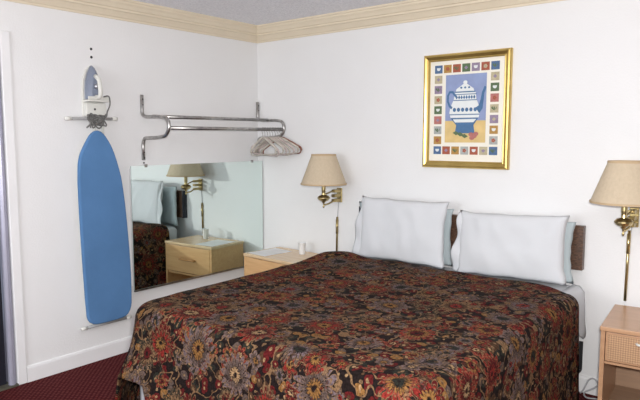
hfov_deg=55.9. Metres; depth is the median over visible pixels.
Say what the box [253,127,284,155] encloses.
clothes hanger
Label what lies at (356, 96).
wall
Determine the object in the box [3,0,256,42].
trim
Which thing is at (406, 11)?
trim
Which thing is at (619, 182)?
wall lamp
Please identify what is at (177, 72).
wall
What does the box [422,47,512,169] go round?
framed picture
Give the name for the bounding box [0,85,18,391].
door
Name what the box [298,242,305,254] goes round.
plastic cup
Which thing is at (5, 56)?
trim
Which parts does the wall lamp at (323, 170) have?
lamp shade, shade trim, shade trim, cord, wall plate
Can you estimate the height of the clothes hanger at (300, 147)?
0.232 m
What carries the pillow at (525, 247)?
on the mattress
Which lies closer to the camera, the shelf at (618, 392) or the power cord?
the shelf at (618, 392)
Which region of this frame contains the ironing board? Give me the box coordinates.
[64,116,131,330]
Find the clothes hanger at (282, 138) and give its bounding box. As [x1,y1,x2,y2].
[261,127,298,153]
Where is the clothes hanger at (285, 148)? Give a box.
[255,127,286,154]
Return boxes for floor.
[0,352,597,399]
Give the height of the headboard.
0.262 m
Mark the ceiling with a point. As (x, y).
(255, 12)
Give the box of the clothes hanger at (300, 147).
[263,127,301,153]
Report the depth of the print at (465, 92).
3.90 m
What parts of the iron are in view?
handle, power cord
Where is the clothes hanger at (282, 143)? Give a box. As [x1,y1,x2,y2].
[256,127,290,155]
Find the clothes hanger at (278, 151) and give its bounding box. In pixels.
[251,127,279,156]
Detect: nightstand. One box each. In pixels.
[243,247,317,275]
[598,304,639,399]
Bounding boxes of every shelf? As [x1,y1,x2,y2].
[83,96,108,102]
[608,385,639,399]
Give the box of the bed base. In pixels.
[579,341,582,372]
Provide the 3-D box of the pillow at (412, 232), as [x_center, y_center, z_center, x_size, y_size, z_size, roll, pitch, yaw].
[0.527,0.205,4.074,0.722,0.434,0.138,4,7,37]
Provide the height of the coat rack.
0.455 m
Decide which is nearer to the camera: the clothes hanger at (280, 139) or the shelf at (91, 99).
the shelf at (91, 99)
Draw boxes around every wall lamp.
[301,154,346,250]
[589,160,639,300]
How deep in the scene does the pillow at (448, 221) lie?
3.96 m
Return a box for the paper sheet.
[249,248,291,255]
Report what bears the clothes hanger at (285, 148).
hanging from the coat rack
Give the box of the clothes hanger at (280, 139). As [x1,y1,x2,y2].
[258,127,294,154]
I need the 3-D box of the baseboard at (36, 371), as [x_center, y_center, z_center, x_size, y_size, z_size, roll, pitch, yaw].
[-1.168,0.995,4.491,0.013,0.102,2.015,5,8,39]
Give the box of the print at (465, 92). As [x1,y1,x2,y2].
[445,72,486,142]
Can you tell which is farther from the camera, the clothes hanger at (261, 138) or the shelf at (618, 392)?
the clothes hanger at (261, 138)
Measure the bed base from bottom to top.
0.430 m
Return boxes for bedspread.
[115,251,578,399]
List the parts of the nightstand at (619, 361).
panel, drawer, woven panel, panel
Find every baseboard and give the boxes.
[27,336,131,382]
[579,374,597,395]
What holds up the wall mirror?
attached to the wall at (177, 72)
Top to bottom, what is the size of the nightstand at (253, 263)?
0.600 m
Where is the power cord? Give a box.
[579,378,597,399]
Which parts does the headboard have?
panel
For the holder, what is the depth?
3.88 m
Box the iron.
[84,65,110,128]
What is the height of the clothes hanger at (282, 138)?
0.234 m
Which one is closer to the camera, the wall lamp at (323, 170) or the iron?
the iron
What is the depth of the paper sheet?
4.75 m
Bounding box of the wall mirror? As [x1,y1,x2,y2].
[129,160,262,291]
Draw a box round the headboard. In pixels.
[359,206,585,270]
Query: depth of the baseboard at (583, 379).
3.55 m
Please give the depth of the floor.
3.67 m
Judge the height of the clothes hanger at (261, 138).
0.230 m
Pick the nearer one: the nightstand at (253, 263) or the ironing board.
the ironing board
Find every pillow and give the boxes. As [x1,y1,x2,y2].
[352,195,449,268]
[359,201,453,265]
[451,210,569,285]
[564,222,575,283]
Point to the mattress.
(576, 291)
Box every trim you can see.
[0,30,26,384]
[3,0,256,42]
[257,0,564,42]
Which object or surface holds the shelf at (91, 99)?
attached to the holder
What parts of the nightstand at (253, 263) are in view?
drawer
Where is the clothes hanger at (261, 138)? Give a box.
[250,127,276,155]
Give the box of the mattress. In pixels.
[140,258,585,399]
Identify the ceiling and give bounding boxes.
[134,0,405,24]
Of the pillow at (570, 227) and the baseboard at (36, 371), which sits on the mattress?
the pillow at (570, 227)
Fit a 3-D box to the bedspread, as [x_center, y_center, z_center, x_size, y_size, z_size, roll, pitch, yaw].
[0.137,0.820,3.171,1.954,0.709,1.915,5,8,39]
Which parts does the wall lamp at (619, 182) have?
shade trim, lamp shade, shade trim, cord, wall plate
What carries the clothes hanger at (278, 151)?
hanging from the coat rack
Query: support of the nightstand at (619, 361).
on the floor
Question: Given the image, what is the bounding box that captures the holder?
[81,66,108,115]
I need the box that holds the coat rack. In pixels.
[140,95,284,159]
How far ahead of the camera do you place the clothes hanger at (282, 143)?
4.78 m
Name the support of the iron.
in the holder
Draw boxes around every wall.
[0,0,257,382]
[257,0,639,378]

